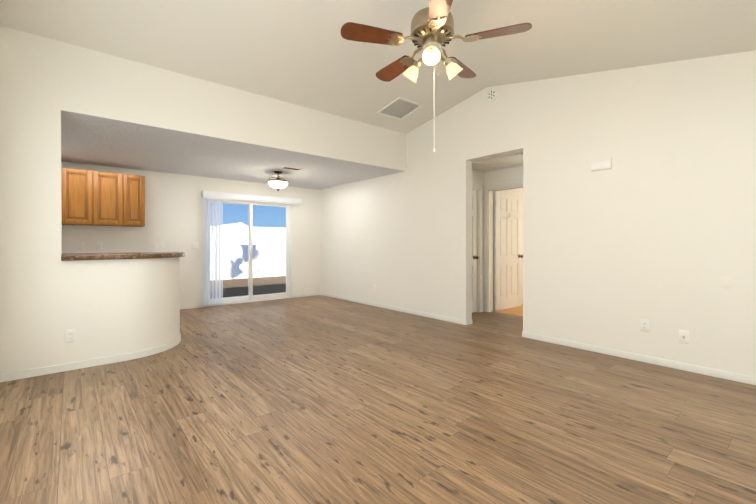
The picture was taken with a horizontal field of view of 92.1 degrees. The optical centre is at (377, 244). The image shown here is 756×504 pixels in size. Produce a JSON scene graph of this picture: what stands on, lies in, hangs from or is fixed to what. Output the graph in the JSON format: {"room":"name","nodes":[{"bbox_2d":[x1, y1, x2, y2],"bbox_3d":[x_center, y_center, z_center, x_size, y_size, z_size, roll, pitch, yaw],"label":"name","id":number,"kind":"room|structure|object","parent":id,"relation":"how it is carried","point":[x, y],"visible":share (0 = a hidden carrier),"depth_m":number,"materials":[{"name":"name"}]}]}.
{"room":"empty living room","nodes":[
{"label":"empty living room","id":0,"kind":"room"},
{"bbox_2d":[61,161,320,306],"bbox_3d":[-2.764,-0.107,5.857,4.420,2.208,0.120,0,0,-40],"label":"wall","id":1,"kind":"structure","parent":0,"point":[173,212],"depth_m":5.62,"materials":[{"name":"paint"}]},
{"bbox_2d":[78,242,83,249],"bbox_3d":[-3.912,0.020,4.809,0.064,0.104,0.009,0,0,-40],"label":"electrical outlet","id":2,"kind":"object","parent":1,"relation":"attached to","point":[80,245],"visible":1,"depth_m":4.80,"materials":[{"name":"white plastic"}]},
{"bbox_2d":[96,242,101,249],"bbox_3d":[-3.766,0.020,4.931,0.064,0.104,0.009,0,0,-40],"label":"electrical outlet","id":3,"kind":"object","parent":1,"relation":"attached to","point":[98,245],"visible":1,"depth_m":4.93,"materials":[{"name":"white plastic"}]},
{"bbox_2d":[61,168,144,226],"bbox_3d":[-3.759,-0.595,4.731,1.211,0.690,0.321,0,0,-40],"label":"upper cabinet","id":4,"kind":"object","parent":1,"relation":"attached to","point":[93,198],"visible":0.6,"depth_m":4.70,"materials":[{"name":"brown wood"}]},
{"bbox_2d":[159,242,163,248],"bbox_3d":[-3.201,0.018,5.402,0.064,0.104,0.016,0,0,-40],"label":"light switch","id":5,"kind":"object","parent":1,"relation":"attached to","point":[161,245],"visible":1,"depth_m":5.40,"materials":[{"name":"white plastic"}]},
{"bbox_2d":[180,304,203,309],"bbox_3d":[-3.034,0.968,5.549,0.720,0.058,0.010,0,0,-40],"label":"baseboard","id":6,"kind":"structure","parent":1,"relation":"attached to","point":[196,305],"depth_m":5.66,"materials":[{"name":"white paint"}]},
{"bbox_2d":[192,242,198,248],"bbox_3d":[-2.849,0.017,5.698,0.106,0.104,0.016,0,0,-40],"label":"light switch","id":7,"kind":"object","parent":1,"relation":"attached to","point":[195,245],"visible":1,"depth_m":5.70,"materials":[{"name":"white plastic"}]},
{"bbox_2d":[205,198,291,306],"bbox_3d":[-2.200,0.105,6.310,1.500,1.780,0.145,0,0,-40],"label":"sliding glass door","id":8,"kind":"structure","parent":1,"relation":"in","point":[250,297],"depth_m":6.32,"materials":[{"name":"clear glass"}]},
{"bbox_2d":[201,190,300,304],"bbox_3d":[-2.104,0.054,6.265,1.702,1.793,0.104,0,0,-40],"label":"vertical blinds","id":9,"kind":"object","parent":1,"relation":"attached to","point":[211,196],"visible":1,"depth_m":5.86,"materials":[{"name":"white plastic"}]},
{"bbox_2d":[293,292,319,297],"bbox_3d":[-1.356,0.964,6.961,0.587,0.058,0.010,0,0,-40],"label":"baseboard","id":10,"kind":"structure","parent":1,"relation":"attached to","point":[317,293],"depth_m":6.95,"materials":[{"name":"white paint"}]},
{"bbox_2d":[0,25,405,373],"bbox_3d":[-1.423,-0.372,4.261,4.180,2.748,0.720,0,0,-40],"label":"wall","id":11,"kind":"structure","parent":0,"point":[44,81],"depth_m":2.99,"materials":[{"name":"paint"}]},
{"bbox_2d":[65,329,74,342],"bbox_3d":[-2.462,0.732,2.915,0.064,0.104,0.009,0,0,-40],"label":"outlet","id":12,"kind":"object","parent":11,"relation":"attached to","point":[69,335],"visible":1,"depth_m":2.91,"materials":[{"name":"white plastic"}]},
{"bbox_2d":[61,252,185,260],"bbox_3d":[-2.498,0.106,3.356,1.368,0.042,0.825,0,0,-40],"label":"countertop","id":13,"kind":"structure","parent":11,"relation":"on","point":[103,256],"depth_m":3.13,"materials":[{"name":"stone"}]},
{"bbox_2d":[0,295,755,503],"bbox_3d":[1.270,1.052,4.266,8.543,0.100,7.754,0,0,-40],"label":"floor","id":14,"kind":"structure","parent":0,"point":[319,399],"depth_m":2.09,"materials":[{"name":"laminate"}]},
{"bbox_2d":[0,0,755,189],"bbox_3d":[1.316,-1.504,4.297,8.663,0.929,7.754,0,0,-40],"label":"ceiling","id":15,"kind":"structure","parent":0,"point":[304,53],"depth_m":3.12,"materials":[{"name":"paint"}]},
{"bbox_2d":[267,171,288,190],"bbox_3d":[-1.472,-0.924,5.378,0.304,0.292,0.309,0,0,-40],"label":"pendant light","id":16,"kind":"object","parent":15,"relation":"hanging from","point":[278,183],"visible":1,"depth_m":5.30,"materials":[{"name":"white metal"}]},
{"bbox_2d":[281,166,302,170],"bbox_3d":[-1.212,-1.064,5.116,0.280,0.011,0.140,0,0,-40],"label":"ceiling vent","id":17,"kind":"object","parent":15,"relation":"in","point":[290,168],"visible":1,"depth_m":5.09,"materials":[{"name":"white metal"}]},
{"bbox_2d":[376,97,423,119],"bbox_3d":[0.274,-1.690,4.559,0.420,0.085,0.415,0,0,-40],"label":"ceiling vent","id":18,"kind":"object","parent":15,"relation":"in","point":[399,108],"visible":0.96,"depth_m":4.55,"materials":[{"name":"white metal"}]},
{"bbox_2d":[341,0,531,151],"bbox_3d":[0.331,-1.116,2.326,1.106,1.090,1.090,0,0,-40],"label":"ceiling fan","id":19,"kind":"object","parent":15,"relation":"hanging from","point":[432,29],"visible":1,"depth_m":2.21,"materials":[{"name":"brown wood"}]},
{"bbox_2d":[472,170,522,311],"bbox_3d":[2.477,-0.109,6.261,4.123,2.208,0.120,0,0,-40],"label":"wall","id":20,"kind":"structure","parent":0,"point":[477,177],"depth_m":5.59,"materials":[{"name":"paint"}]},
{"bbox_2d":[472,190,478,312],"bbox_3d":[1.185,0.098,5.156,0.671,1.785,0.176,0,0,-40],"label":"hall door","id":21,"kind":"structure","parent":20,"relation":"in","point":[475,257],"depth_m":5.32,"materials":[{"name":"white paint"}]},
{"bbox_2d":[472,184,481,312],"bbox_3d":[1.206,0.068,5.183,0.762,1.862,0.136,0,0,-40],"label":"door frame","id":22,"kind":"structure","parent":20,"relation":"attached to","point":[478,188],"depth_m":5.34,"materials":[{"name":"white paint"}]},
{"bbox_2d":[494,191,522,310],"bbox_3d":[2.015,0.097,5.651,0.717,1.785,0.176,0,0,-40],"label":"bedroom door","id":23,"kind":"structure","parent":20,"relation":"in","point":[508,256],"depth_m":5.62,"materials":[{"name":"white paint"}]},
{"bbox_2d":[484,165,522,311],"bbox_3d":[2.087,-0.104,4.894,0.120,2.208,1.470,0,0,-40],"label":"wall","id":24,"kind":"structure","parent":0,"point":[506,175],"depth_m":5.19,"materials":[{"name":"paint"}]},
{"bbox_2d":[473,153,522,168],"bbox_3d":[1.679,-1.063,4.692,0.600,0.014,0.650,0,0,-40],"label":"ceiling","id":25,"kind":"structure","parent":24,"relation":"attached to","point":[508,161],"depth_m":4.70,"materials":[{"name":"white paint"}]},
{"bbox_2d":[483,181,522,311],"bbox_3d":[1.884,0.068,5.123,0.136,1.862,0.844,0,0,-40],"label":"door frame","id":26,"kind":"structure","parent":24,"relation":"attached to","point":[488,213],"depth_m":5.37,"materials":[{"name":"white paint"}]},
{"bbox_2d":[321,50,755,376],"bbox_3d":[1.338,-0.493,4.318,0.120,2.990,7.754,0,0,-40],"label":"wall","id":27,"kind":"structure","parent":0,"point":[655,225],"depth_m":3.38,"materials":[{"name":"paint"}]},
{"bbox_2d":[320,292,467,324],"bbox_3d":[-0.019,0.968,5.835,0.010,0.058,3.454,0,0,-40],"label":"baseboard","id":28,"kind":"structure","parent":27,"relation":"attached to","point":[464,322],"depth_m":5.38,"materials":[{"name":"white paint"}]},
{"bbox_2d":[487,90,497,100],"bbox_3d":[1.320,-1.723,4.212,0.039,0.128,0.128,0,0,-40],"label":"smoke detector","id":29,"kind":"object","parent":27,"relation":"attached to","point":[492,95],"visible":1,"depth_m":4.19,"materials":[{"name":"white plastic"}]},
{"bbox_2d":[591,158,611,170],"bbox_3d":[2.051,-0.733,3.350,0.033,0.095,0.165,0,0,-40],"label":"door chime","id":30,"kind":"object","parent":27,"relation":"attached to","point":[601,164],"visible":0.96,"depth_m":3.34,"materials":[{"name":"white plastic"}]},
{"bbox_2d":[522,331,755,384],"bbox_3d":[2.624,0.978,2.692,0.010,0.058,3.303,0,0,-40],"label":"baseboard","id":31,"kind":"structure","parent":27,"relation":"attached to","point":[741,378],"depth_m":3.07,"materials":[{"name":"white paint"}]},
{"bbox_2d":[640,319,649,331],"bbox_3d":[2.275,0.694,3.108,0.009,0.104,0.064,0,0,-40],"label":"electrical outlet","id":32,"kind":"object","parent":27,"relation":"attached to","point":[644,325],"visible":1,"depth_m":3.11,"materials":[{"name":"white plastic"}]},
{"bbox_2d":[679,330,688,343],"bbox_3d":[2.438,0.738,2.909,0.016,0.104,0.064,0,0,-40],"label":"outlet","id":33,"kind":"object","parent":27,"relation":"attached to","point":[683,336],"visible":1,"depth_m":2.91,"materials":[{"name":"white plastic"}]},
{"label":"outside","id":34,"kind":"structure","parent":0,"visible":0},
{"bbox_2d":[210,276,285,288],"bbox_3d":[-7.990,1.170,16.941,34.000,0.180,23.566,0,0,-40],"label":"ground","id":35,"kind":"structure","parent":34,"point":[238,283],"depth_m":10.81,"materials":[{"name":"beige gravel"}]},
{"bbox_2d":[221,222,246,226],"bbox_3d":[-8.885,0.022,19.168,4.300,2.100,7.000,0,0,-40],"label":"neighbor roof","id":36,"kind":"structure","parent":35,"relation":"on","point":[239,224],"depth_m":16.81,"materials":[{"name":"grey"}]},
{"bbox_2d":[210,283,285,298],"bbox_3d":[-2.964,1.066,7.392,3.800,0.090,2.480,0,0,-40],"label":"floor","id":37,"kind":"structure","parent":35,"relation":"on","point":[256,290],"depth_m":8.06,"materials":[{"name":"concrete"}]},
{"bbox_2d":[210,226,285,279],"bbox_3d":[-3.988,0.261,12.180,34.000,1.670,0.240,0,0,-40],"label":"wall","id":38,"kind":"structure","parent":35,"relation":"on","point":[230,263],"depth_m":11.99,"materials":[{"name":"paint"}]}
]}

